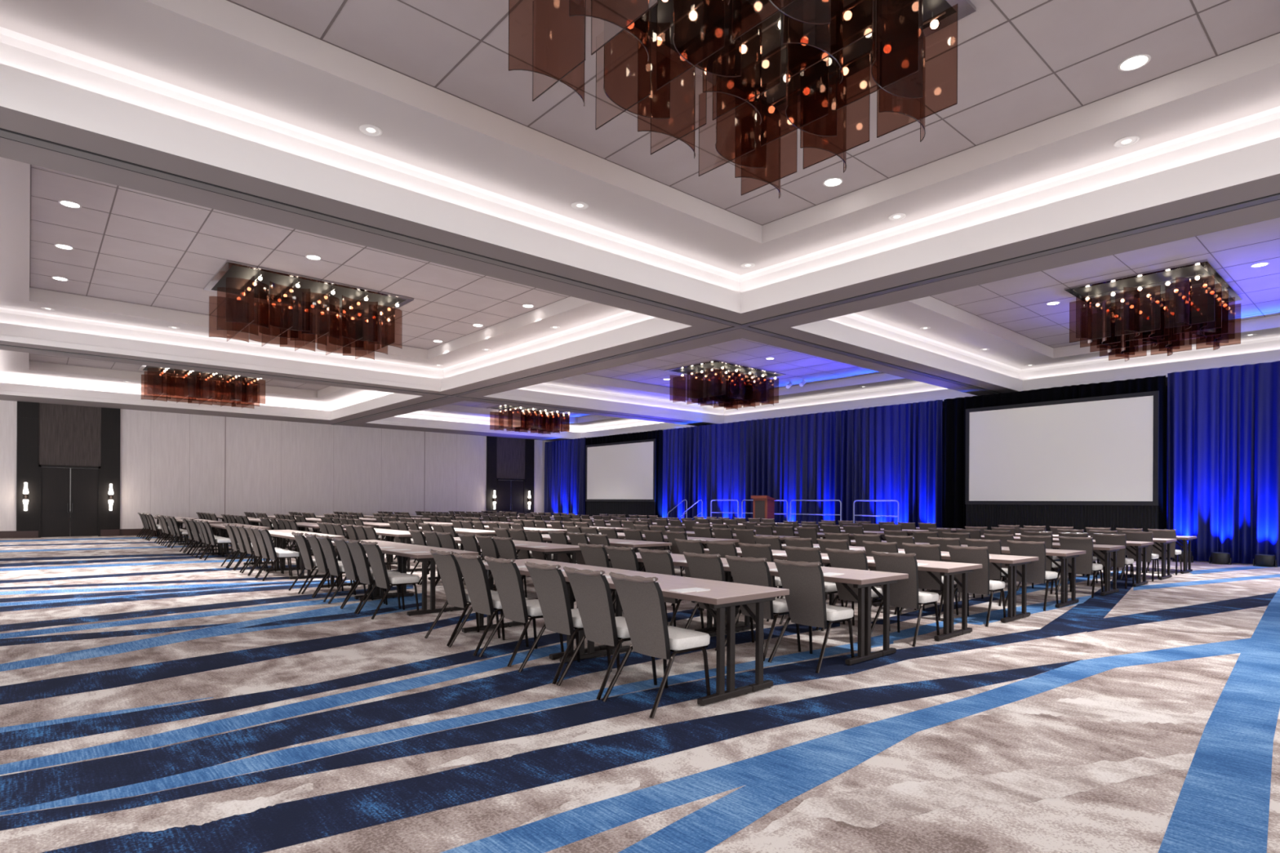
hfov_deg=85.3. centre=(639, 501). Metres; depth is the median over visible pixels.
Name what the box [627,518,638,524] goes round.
banquet chair
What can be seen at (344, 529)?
table
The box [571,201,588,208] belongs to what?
recessed light
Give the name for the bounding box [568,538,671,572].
table
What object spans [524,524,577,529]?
table
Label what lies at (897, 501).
guard rail
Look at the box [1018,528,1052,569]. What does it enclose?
banquet chair
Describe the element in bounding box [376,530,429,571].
table
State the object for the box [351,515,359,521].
banquet chair
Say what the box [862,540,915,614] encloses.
banquet chair
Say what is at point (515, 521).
banquet chair
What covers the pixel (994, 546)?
banquet chair
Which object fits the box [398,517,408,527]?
banquet chair
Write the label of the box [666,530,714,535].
table
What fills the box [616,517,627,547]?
banquet chair
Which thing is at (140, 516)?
banquet chair
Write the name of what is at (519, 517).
banquet chair
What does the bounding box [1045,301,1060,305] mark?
recessed light
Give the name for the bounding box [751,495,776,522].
lectern
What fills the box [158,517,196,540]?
table
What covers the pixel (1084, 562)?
banquet chair
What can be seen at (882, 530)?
table
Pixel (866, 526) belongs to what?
banquet chair
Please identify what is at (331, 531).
banquet chair
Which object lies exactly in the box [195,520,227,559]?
banquet chair
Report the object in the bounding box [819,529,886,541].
table
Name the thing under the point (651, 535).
banquet chair
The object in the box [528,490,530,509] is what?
wall sconce
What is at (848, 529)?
banquet chair
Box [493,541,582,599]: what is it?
table
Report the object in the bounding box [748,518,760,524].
banquet chair
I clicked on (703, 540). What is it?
table
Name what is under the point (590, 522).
banquet chair
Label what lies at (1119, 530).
banquet chair
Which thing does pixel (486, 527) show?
table
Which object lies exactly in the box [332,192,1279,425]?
ceiling beam
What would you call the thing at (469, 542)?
banquet chair
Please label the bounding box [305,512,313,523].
banquet chair
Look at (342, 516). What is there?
banquet chair
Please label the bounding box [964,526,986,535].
banquet chair
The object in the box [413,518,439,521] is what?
table
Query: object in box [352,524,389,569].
banquet chair
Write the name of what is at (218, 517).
table
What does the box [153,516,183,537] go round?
table
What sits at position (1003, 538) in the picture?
banquet chair
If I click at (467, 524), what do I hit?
banquet chair
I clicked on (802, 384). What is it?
track light
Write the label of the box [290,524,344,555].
table
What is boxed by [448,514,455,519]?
banquet chair
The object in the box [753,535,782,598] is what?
banquet chair
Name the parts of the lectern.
panel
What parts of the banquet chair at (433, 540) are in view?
backrest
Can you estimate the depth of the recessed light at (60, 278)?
14.20 m
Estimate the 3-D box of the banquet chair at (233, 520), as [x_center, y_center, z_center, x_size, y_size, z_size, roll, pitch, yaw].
[-13.211,0.886,22.941,0.625,0.928,0.529,0,0,-41]
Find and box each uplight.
[1172,551,1193,562]
[1208,552,1231,564]
[1253,554,1276,567]
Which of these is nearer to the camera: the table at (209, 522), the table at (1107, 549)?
the table at (1107, 549)
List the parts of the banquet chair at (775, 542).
backrest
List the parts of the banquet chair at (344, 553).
leg, backrest, leg, leg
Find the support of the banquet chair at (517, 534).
on the floor
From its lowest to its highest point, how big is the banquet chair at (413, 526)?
0.928 m
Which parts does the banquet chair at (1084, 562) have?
leg, leg, backrest, leg, seat, leg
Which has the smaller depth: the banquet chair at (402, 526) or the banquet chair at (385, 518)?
the banquet chair at (402, 526)
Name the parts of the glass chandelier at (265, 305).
glass panel, glass panel, glass panel, glass panel, glass panel, glass panel, glass panel, glass panel, glass panel, glass panel, glass panel, glass panel, glass panel, glass panel, glass panel, mounting plate, glass panel, glass panel, glass panel, glass panel, glass panel, glass panel, glass panel, glass panel, glass panel, glass panel, glass panel, glass panel, glass panel, glass panel, glass panel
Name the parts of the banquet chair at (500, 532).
backrest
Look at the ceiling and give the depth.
9.62 m
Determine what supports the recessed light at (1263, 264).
in the ceiling
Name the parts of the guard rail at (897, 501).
rail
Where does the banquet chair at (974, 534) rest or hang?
on the floor
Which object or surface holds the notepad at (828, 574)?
on the table at (864, 580)
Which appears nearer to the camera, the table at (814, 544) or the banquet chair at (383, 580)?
the banquet chair at (383, 580)
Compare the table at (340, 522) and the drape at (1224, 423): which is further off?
the table at (340, 522)
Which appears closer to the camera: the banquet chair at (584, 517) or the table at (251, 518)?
the table at (251, 518)
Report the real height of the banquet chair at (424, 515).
0.928 m
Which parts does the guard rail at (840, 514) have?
rail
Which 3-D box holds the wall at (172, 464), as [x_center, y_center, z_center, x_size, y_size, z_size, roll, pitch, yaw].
[-15.964,-1.109,30.171,33.900,4.872,0.004,0,0,-41]
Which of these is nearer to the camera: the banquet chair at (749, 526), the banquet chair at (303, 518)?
the banquet chair at (749, 526)
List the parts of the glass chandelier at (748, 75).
glass panel, glass panel, glass panel, glass panel, glass panel, glass panel, glass panel, glass panel, glass panel, glass panel, glass panel, glass panel, glass panel, glass panel, glass panel, glass panel, glass panel, glass panel, glass panel, glass panel, glass panel, mounting plate, glass panel, glass panel, glass panel, glass panel, glass panel, glass panel, glass panel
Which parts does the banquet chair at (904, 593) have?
leg, backrest, leg, leg, seat frame, seat, leg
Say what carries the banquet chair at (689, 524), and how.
on the floor
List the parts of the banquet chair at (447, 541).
backrest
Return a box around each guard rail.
[710,499,738,518]
[741,499,787,520]
[790,499,841,521]
[853,499,898,523]
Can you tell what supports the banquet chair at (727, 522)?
on the floor
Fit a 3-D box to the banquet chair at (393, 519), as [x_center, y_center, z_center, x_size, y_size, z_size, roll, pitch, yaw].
[-7.347,0.918,21.297,0.625,0.928,0.529,0,0,-42]
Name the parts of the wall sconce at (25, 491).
lamp shade, lamp shade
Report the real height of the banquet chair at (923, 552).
0.928 m
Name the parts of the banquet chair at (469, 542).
backrest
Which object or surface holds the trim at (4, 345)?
attached to the ceiling
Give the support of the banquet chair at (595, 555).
on the floor
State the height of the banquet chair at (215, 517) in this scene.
0.928 m
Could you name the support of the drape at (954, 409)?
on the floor
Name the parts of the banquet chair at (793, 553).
leg, backrest, leg, seat, seat frame, leg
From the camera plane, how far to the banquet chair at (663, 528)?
14.85 m
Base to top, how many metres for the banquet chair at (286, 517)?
0.928 m
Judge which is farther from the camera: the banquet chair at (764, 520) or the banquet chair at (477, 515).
the banquet chair at (477, 515)
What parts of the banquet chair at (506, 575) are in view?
leg, backrest, leg, seat, leg, seat frame, leg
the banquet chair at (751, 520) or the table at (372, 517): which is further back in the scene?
the table at (372, 517)
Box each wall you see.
[0,400,551,537]
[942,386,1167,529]
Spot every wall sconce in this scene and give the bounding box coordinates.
[22,482,28,511]
[108,484,113,511]
[493,490,496,509]
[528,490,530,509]
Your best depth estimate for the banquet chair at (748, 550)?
8.44 m
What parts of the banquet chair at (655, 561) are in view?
backrest, leg, leg, leg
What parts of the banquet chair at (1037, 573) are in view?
backrest, leg, seat, leg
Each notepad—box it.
[387,549,411,551]
[403,551,429,553]
[530,546,549,547]
[668,587,710,592]
[772,553,786,555]
[822,572,843,576]
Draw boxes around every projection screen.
[585,439,656,518]
[964,391,1159,559]
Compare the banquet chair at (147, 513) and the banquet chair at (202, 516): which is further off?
the banquet chair at (202, 516)
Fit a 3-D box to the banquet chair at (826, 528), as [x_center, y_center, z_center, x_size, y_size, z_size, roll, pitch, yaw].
[4.565,0.983,16.150,0.625,0.928,0.529,0,0,-41]
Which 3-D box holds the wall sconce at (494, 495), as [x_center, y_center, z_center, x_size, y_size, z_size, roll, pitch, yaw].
[-7.785,-0.108,37.172,0.156,1.020,0.168,0,0,-41]
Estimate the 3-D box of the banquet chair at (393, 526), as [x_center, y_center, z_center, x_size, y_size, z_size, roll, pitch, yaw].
[-5.822,0.926,17.018,0.625,0.928,0.529,0,0,-41]
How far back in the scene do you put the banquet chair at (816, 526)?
16.32 m
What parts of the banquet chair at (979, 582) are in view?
leg, backrest, leg, seat, leg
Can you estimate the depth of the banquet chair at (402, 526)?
16.41 m
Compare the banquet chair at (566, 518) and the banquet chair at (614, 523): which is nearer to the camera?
the banquet chair at (614, 523)
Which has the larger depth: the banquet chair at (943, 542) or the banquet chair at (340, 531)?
the banquet chair at (340, 531)
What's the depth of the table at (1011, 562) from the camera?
8.47 m
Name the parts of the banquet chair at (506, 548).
backrest, leg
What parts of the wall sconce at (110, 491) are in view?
lamp shade, lamp shade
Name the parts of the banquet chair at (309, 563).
leg, backrest, leg, seat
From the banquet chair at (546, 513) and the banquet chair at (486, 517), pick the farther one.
the banquet chair at (546, 513)
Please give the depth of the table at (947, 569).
7.37 m
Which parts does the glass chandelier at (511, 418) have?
glass panel, glass panel, glass panel, glass panel, glass panel, glass panel, mounting plate, glass panel, glass panel, glass panel, glass panel, glass panel, glass panel, glass panel, glass panel, glass panel, glass panel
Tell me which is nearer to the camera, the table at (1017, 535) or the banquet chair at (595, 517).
the table at (1017, 535)
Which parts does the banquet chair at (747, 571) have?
leg, backrest, leg, seat, seat frame, leg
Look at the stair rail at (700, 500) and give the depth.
28.90 m
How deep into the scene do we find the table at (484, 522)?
21.86 m
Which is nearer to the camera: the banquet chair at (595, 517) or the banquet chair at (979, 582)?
the banquet chair at (979, 582)
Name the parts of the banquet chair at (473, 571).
leg, backrest, leg, leg, seat, leg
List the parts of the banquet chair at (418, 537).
leg, backrest, leg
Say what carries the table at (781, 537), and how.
on the floor
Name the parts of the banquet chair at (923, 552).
backrest, leg, leg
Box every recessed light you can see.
[40,306,55,310]
[51,276,68,280]
[53,244,74,249]
[57,200,81,208]
[168,326,180,328]
[305,254,321,260]
[359,124,382,136]
[472,324,483,326]
[521,304,533,307]
[550,325,559,328]
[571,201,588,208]
[741,262,755,267]
[822,177,843,186]
[888,213,906,220]
[920,326,930,329]
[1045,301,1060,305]
[1113,135,1139,146]
[1117,53,1151,71]
[1244,333,1257,336]
[1249,262,1269,267]
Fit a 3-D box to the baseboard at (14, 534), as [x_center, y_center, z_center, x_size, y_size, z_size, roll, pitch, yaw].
[-15.946,1.197,30.136,33.900,0.260,0.097,0,0,-41]
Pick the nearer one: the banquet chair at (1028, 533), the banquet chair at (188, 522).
the banquet chair at (1028, 533)
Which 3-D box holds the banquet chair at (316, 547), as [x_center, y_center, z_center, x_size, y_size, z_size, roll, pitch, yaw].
[-4.684,0.932,10.445,0.625,0.928,0.529,0,0,-42]
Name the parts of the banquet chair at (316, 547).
leg, backrest, leg, leg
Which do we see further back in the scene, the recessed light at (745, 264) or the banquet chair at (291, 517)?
the banquet chair at (291, 517)
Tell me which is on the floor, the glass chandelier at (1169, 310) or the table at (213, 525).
the table at (213, 525)
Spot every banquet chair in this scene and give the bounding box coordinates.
[136,512,157,537]
[138,512,159,537]
[140,512,161,538]
[143,513,165,539]
[146,513,168,540]
[146,513,169,541]
[154,514,177,543]
[156,515,181,543]
[158,515,183,545]
[162,515,187,546]
[164,515,191,547]
[168,516,195,548]
[179,518,208,553]
[184,518,213,554]
[186,519,217,555]
[191,519,222,555]
[195,512,202,531]
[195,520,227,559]
[199,512,217,535]
[200,520,233,560]
[202,512,218,533]
[204,512,212,520]
[210,513,228,537]
[220,523,257,568]
[221,514,228,537]
[225,514,232,538]
[227,524,266,570]
[228,515,236,523]
[233,515,240,524]
[233,524,273,572]
[236,515,245,524]
[241,515,250,524]
[241,525,282,575]
[248,526,290,577]
[249,512,260,526]
[254,512,262,526]
[255,527,299,581]
[258,517,279,547]
[261,513,273,527]
[262,517,288,549]
[269,518,296,550]
[272,514,280,539]
[275,518,289,546]
[278,514,285,519]
[281,519,295,550]
[283,514,290,541]
[286,515,309,542]
[287,519,298,551]
[288,532,338,594]
[292,515,302,542]
[298,515,320,532]
[301,533,353,597]
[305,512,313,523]
[309,512,316,523]
[312,534,365,602]
[316,521,328,534]
[319,516,327,523]
[324,516,333,523]
[324,522,337,554]
[328,537,385,607]
[332,517,346,536]
[332,523,346,537]
[339,514,346,518]
[339,517,348,535]
[340,538,400,613]
[343,524,358,540]
[346,518,358,538]
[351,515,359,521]
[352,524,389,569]
[353,519,381,540]
[355,540,419,619]
[356,512,364,521]
[362,525,397,570]
[374,515,385,537]
[382,516,391,541]
[385,520,413,559]
[388,516,397,521]
[391,514,399,520]
[394,521,414,559]
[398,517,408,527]
[403,514,411,518]
[404,517,414,522]
[406,522,427,563]
[408,528,439,584]
[413,518,423,532]
[419,523,432,564]
[419,530,465,585]
[421,512,428,518]
[424,549,500,646]
[429,515,438,522]
[431,523,459,544]
[435,531,460,586]
[436,515,446,522]
[440,524,464,550]
[444,515,453,527]
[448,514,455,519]
[448,552,528,656]
[450,520,475,537]
[454,516,466,534]
[457,533,484,581]
[460,512,467,517]
[461,520,480,554]
[463,516,473,525]
[466,512,474,517]
[471,517,481,521]
[471,520,484,558]
[473,512,480,518]
[475,534,523,591]
[478,555,564,666]
[481,515,491,536]
[486,521,499,555]
[490,515,499,521]
[492,536,527,597]
[493,527,529,557]
[497,515,507,522]
[497,522,513,557]
[502,512,511,522]
[508,515,517,522]
[508,528,533,577]
[510,512,517,517]
[510,523,524,528]
[512,519,524,527]
[517,516,527,527]
[518,561,612,684]
[522,529,553,580]
[523,520,535,528]
[526,516,537,541]
[533,515,542,520]
[533,520,551,543]
[541,515,551,528]
[544,512,552,516]
[547,530,577,563]
[549,520,563,529]
[553,512,560,515]
[553,515,566,535]
[556,566,657,700]
[561,515,571,521]
[561,521,575,535]
[564,525,582,555]
[566,532,589,585]
[570,518,582,525]
[575,521,589,533]
[577,542,615,612]
[581,515,590,519]
[581,518,593,526]
[581,526,599,544]
[586,533,610,568]
[592,515,602,519]
[593,519,606,533]
[599,527,619,546]
[601,515,611,527]
[602,572,711,718]
[604,545,667,623]
[608,520,626,539]
[611,515,621,519]
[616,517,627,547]
[617,514,626,519]
[621,520,635,529]
[622,528,644,571]
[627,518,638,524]
[628,515,638,518]
[633,524,649,533]
[635,520,650,530]
[637,515,648,519]
[637,547,704,628]
[640,518,653,530]
[642,529,682,576]
[648,515,657,522]
[649,524,683,567]
[655,519,668,525]
[657,517,668,523]
[664,530,687,554]
[667,517,679,519]
[667,525,686,571]
[668,519,688,536]
[671,538,704,610]
[680,517,692,531]
[683,520,696,537]
[683,551,754,651]
[692,526,712,548]
[693,516,704,522]
[694,522,711,531]
[697,518,710,524]
[702,540,737,611]
[706,516,716,522]
[710,518,723,524]
[711,523,741,556]
[711,527,733,539]
[718,517,729,523]
[724,519,737,528]
[724,555,800,661]
[728,524,746,547]
[733,517,746,524]
[733,528,755,557]
[738,542,782,622]
[742,521,757,534]
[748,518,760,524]
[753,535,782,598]
[754,524,773,535]
[759,522,775,530]
[761,518,775,524]
[768,559,854,673]
[773,525,795,551]
[776,523,794,530]
[779,545,844,631]
[780,537,813,599]
[782,520,799,536]
[795,526,821,552]
[800,521,822,538]
[800,524,821,553]
[817,521,834,538]
[817,538,849,607]
[821,520,835,524]
[821,524,840,533]
[821,547,890,631]
[823,532,851,546]
[838,520,853,527]
[841,522,858,529]
[843,524,863,540]
[853,533,881,586]
[854,520,871,527]
[861,523,880,531]
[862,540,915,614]
[871,551,939,646]
[877,521,894,540]
[882,524,902,530]
[883,529,908,540]
[884,534,929,590]
[897,522,915,536]
[899,542,958,620]
[911,530,938,542]
[918,522,937,530]
[926,537,974,601]
[928,528,951,537]
[942,532,970,545]
[942,545,1005,626]
[955,528,981,539]
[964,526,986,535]
[965,538,1008,606]
[983,529,1010,534]
[983,533,1013,580]
[991,527,1015,536]
[998,524,1020,533]
[1004,540,1058,611]
[1016,534,1061,594]
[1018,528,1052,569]
[1022,525,1046,532]
[1023,530,1061,571]
[1049,526,1073,549]
[1054,536,1103,598]
[1055,528,1091,576]
[1056,532,1097,586]
[1085,527,1111,570]
[1086,529,1124,578]
[1090,533,1134,589]
[1115,528,1149,573]
[1120,530,1159,581]
[1146,528,1182,575]
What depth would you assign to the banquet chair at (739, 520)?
22.55 m
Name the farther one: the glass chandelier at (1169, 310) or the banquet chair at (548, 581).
the glass chandelier at (1169, 310)
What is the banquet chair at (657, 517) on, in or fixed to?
on the floor
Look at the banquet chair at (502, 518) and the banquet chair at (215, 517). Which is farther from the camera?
the banquet chair at (215, 517)
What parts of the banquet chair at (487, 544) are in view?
backrest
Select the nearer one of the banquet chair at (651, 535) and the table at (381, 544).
the table at (381, 544)
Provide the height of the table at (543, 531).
0.746 m
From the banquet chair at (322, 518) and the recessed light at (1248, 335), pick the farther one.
the banquet chair at (322, 518)
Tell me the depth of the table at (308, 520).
23.24 m
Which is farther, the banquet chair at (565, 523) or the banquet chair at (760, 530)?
the banquet chair at (565, 523)
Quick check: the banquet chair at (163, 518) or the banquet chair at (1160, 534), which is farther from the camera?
the banquet chair at (163, 518)
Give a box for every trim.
[0,344,706,425]
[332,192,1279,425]
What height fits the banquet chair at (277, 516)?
0.928 m
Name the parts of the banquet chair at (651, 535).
backrest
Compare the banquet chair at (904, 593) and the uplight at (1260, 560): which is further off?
the uplight at (1260, 560)
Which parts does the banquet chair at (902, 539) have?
backrest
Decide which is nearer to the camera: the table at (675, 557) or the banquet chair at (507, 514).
the table at (675, 557)
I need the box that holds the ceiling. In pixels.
[0,0,1279,440]
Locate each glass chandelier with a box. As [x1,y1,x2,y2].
[137,364,265,408]
[203,260,413,359]
[486,404,569,434]
[508,0,976,198]
[664,359,786,409]
[1064,258,1242,361]
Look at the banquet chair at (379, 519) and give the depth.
21.88 m
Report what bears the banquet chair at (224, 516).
on the floor
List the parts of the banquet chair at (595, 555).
backrest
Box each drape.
[543,437,585,516]
[585,429,662,517]
[662,400,942,528]
[943,375,1165,559]
[1166,360,1279,565]
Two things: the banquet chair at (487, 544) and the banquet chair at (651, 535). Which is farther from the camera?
the banquet chair at (651, 535)
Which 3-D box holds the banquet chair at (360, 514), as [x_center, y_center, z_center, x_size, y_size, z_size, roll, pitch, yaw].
[-11.240,0.896,28.476,0.625,0.928,0.529,0,0,-41]
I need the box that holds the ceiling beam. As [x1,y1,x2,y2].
[0,128,1001,394]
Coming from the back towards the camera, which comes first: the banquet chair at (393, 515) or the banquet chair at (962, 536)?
the banquet chair at (393, 515)
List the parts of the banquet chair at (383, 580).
leg, backrest, leg, leg, seat frame, seat, leg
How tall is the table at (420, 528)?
0.746 m
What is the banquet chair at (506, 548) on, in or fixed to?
on the floor
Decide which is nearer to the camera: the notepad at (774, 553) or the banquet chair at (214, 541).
the notepad at (774, 553)
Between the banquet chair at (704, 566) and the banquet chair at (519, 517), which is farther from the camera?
the banquet chair at (519, 517)
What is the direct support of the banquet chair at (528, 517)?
on the floor
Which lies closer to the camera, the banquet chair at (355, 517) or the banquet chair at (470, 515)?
the banquet chair at (355, 517)
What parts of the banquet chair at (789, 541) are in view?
backrest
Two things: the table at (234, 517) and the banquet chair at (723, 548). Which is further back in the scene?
the table at (234, 517)
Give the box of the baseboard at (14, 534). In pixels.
[0,528,218,538]
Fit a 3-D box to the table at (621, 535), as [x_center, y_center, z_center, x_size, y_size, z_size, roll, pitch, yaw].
[-0.370,1.040,14.245,0.920,0.746,1.815,0,0,-41]
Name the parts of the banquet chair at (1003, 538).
backrest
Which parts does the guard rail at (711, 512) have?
rail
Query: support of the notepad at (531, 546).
on the table at (553, 548)
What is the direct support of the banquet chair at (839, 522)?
on the floor
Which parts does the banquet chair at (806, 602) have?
leg, backrest, leg, leg, seat frame, seat, leg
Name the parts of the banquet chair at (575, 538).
backrest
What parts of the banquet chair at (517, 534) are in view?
backrest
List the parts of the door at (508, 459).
panel, header panel, frame, panel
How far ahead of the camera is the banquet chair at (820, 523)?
18.10 m
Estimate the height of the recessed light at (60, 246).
0.010 m
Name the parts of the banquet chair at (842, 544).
backrest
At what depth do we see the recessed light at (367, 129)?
7.87 m
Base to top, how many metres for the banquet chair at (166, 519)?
0.928 m
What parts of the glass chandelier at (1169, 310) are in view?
glass panel, glass panel, glass panel, glass panel, glass panel, glass panel, glass panel, glass panel, glass panel, glass panel, glass panel, glass panel, lamp rail, glass panel, glass panel, mounting plate, glass panel, glass panel, glass panel, glass panel, glass panel, glass panel, glass panel, glass panel, glass panel, glass panel, glass panel, glass panel, glass panel, glass panel, glass panel, glass panel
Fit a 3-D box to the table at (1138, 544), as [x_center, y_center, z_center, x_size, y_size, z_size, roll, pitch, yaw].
[8.264,1.087,12.834,0.920,0.746,1.815,0,0,-41]
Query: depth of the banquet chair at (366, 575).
8.88 m
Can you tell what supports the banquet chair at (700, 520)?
on the floor
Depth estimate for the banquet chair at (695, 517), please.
23.99 m
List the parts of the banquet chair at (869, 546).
backrest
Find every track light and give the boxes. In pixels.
[786,381,792,388]
[799,379,805,386]
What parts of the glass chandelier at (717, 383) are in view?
glass panel, glass panel, glass panel, glass panel, glass panel, glass panel, glass panel, glass panel, glass panel, glass panel, glass panel, glass panel, glass panel, mounting plate, glass panel, glass panel, glass panel, glass panel, glass panel, glass panel, glass panel, glass panel, glass panel, glass panel, glass panel, glass panel, glass panel, glass panel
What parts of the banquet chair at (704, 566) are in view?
leg, backrest, leg, leg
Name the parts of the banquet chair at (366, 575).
leg, backrest, leg, seat, leg, leg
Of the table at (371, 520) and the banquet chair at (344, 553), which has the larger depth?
the table at (371, 520)
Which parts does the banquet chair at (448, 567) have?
leg, backrest, leg, leg, seat, leg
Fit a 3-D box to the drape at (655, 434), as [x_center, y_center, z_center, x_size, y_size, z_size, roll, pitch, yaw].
[-0.872,-0.965,34.002,0.251,4.710,5.800,0,0,-41]
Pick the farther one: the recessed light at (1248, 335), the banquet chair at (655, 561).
the recessed light at (1248, 335)
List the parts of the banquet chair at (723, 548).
backrest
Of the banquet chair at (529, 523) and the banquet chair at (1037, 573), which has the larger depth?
the banquet chair at (529, 523)
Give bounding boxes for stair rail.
[667,499,687,518]
[682,499,702,519]
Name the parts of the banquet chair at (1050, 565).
leg, backrest, leg, seat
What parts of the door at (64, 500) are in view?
panel, header panel, frame, panel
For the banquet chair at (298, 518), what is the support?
on the floor
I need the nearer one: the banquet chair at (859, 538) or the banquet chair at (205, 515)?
the banquet chair at (859, 538)
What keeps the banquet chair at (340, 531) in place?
on the floor
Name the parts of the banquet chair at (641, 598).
leg, backrest, leg, leg, seat frame, seat, leg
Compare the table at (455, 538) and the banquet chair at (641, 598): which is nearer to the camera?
the banquet chair at (641, 598)
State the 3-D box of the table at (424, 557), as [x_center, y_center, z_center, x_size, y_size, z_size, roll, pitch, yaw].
[-3.052,1.025,9.445,0.920,0.746,1.815,0,0,-41]
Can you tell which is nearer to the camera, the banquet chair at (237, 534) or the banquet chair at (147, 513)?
the banquet chair at (237, 534)
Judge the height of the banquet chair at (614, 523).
0.928 m
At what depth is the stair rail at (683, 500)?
28.24 m
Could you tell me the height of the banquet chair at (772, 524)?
0.928 m
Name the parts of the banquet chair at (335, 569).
leg, backrest, leg, seat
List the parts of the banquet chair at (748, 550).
backrest, seat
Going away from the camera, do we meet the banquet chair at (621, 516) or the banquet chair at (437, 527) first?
the banquet chair at (437, 527)
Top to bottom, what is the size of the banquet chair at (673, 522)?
0.928 m
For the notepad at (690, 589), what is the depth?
5.27 m
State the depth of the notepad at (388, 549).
9.38 m
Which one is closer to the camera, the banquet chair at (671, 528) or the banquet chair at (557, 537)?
the banquet chair at (557, 537)
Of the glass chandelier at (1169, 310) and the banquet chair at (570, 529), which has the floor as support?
the banquet chair at (570, 529)
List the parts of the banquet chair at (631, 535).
backrest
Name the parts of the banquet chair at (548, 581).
leg, backrest, leg, seat, leg, leg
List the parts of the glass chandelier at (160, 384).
glass panel, glass panel, glass panel, glass panel, glass panel, glass panel, glass panel, glass panel, mounting plate, glass panel, glass panel, glass panel, glass panel, glass panel, glass panel, glass panel, glass panel, glass panel, glass panel, glass panel, glass panel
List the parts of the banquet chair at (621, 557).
backrest, leg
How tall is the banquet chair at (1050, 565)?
0.928 m
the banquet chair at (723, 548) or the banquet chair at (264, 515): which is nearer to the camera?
the banquet chair at (723, 548)
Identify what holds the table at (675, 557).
on the floor
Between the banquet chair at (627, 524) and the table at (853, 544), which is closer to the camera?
the table at (853, 544)
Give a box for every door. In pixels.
[16,400,120,537]
[486,435,534,514]
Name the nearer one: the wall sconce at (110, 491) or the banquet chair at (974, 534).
the banquet chair at (974, 534)
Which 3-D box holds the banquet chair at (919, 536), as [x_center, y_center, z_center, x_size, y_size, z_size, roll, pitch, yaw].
[5.310,0.987,12.668,0.625,0.928,0.529,0,0,-41]
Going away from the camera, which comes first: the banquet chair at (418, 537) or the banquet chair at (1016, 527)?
the banquet chair at (418, 537)
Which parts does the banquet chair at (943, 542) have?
backrest, leg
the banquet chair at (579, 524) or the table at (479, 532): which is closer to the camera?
the table at (479, 532)
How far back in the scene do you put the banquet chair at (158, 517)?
22.36 m
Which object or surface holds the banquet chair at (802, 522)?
on the floor
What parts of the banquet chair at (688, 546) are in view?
backrest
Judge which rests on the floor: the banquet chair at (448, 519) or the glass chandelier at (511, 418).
the banquet chair at (448, 519)
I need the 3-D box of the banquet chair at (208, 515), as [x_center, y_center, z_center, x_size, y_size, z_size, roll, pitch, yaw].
[-15.846,0.871,25.913,0.625,0.928,0.529,0,0,-42]
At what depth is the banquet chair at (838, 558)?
7.55 m
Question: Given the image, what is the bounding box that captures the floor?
[0,534,1279,852]
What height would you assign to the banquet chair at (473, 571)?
0.928 m
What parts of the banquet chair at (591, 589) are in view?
leg, backrest, leg, leg, seat, seat frame, leg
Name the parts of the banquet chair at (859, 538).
backrest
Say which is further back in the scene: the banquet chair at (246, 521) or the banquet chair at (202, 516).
the banquet chair at (202, 516)
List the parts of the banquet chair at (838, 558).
leg, backrest, leg, seat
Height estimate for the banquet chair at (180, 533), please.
0.928 m
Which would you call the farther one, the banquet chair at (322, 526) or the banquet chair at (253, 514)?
the banquet chair at (253, 514)
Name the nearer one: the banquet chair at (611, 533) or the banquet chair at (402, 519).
the banquet chair at (611, 533)
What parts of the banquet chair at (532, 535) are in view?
backrest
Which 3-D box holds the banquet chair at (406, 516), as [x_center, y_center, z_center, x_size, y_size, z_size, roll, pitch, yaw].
[-8.144,0.913,24.960,0.625,0.928,0.529,0,0,-41]
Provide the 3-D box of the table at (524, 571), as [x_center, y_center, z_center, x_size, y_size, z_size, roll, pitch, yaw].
[-1.000,1.036,7.115,0.920,0.746,1.815,0,0,-41]
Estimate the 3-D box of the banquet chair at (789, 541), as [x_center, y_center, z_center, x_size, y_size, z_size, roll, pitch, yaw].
[2.446,0.971,10.142,0.625,0.928,0.529,0,0,-41]
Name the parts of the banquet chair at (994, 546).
backrest, leg, seat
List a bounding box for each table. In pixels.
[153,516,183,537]
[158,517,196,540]
[169,519,211,544]
[178,520,225,547]
[198,523,245,555]
[211,524,269,559]
[216,515,222,536]
[217,516,254,537]
[243,529,314,571]
[248,518,260,540]
[248,520,278,542]
[265,533,344,579]
[277,522,316,550]
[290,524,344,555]
[306,519,341,533]
[317,539,416,599]
[340,521,381,528]
[343,528,397,563]
[355,523,408,541]
[358,515,391,528]
[358,545,478,616]
[361,518,385,541]
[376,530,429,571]
[408,526,463,537]
[410,515,423,518]
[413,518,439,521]
[423,522,462,526]
[427,537,521,586]
[454,528,509,560]
[462,558,634,660]
[473,525,511,556]
[482,521,514,526]
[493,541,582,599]
[499,527,567,558]
[511,534,590,553]
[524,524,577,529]
[545,520,563,542]
[560,571,789,706]
[562,526,631,554]
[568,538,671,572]
[593,523,623,533]
[600,532,644,572]
[607,552,744,632]
[622,524,685,553]
[642,535,739,569]
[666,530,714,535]
[691,546,827,616]
[705,561,908,665]
[712,533,799,544]
[773,531,853,538]
[778,543,900,603]
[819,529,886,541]
[821,555,982,641]
[850,539,941,592]
[862,528,928,536]
[872,549,1039,622]
[915,527,956,533]
[935,544,1085,608]
[981,535,1021,541]
[993,542,1124,595]
[1015,533,1059,571]
[1053,537,1153,586]
[1088,535,1177,580]
[1098,535,1196,573]
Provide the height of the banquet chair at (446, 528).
0.928 m

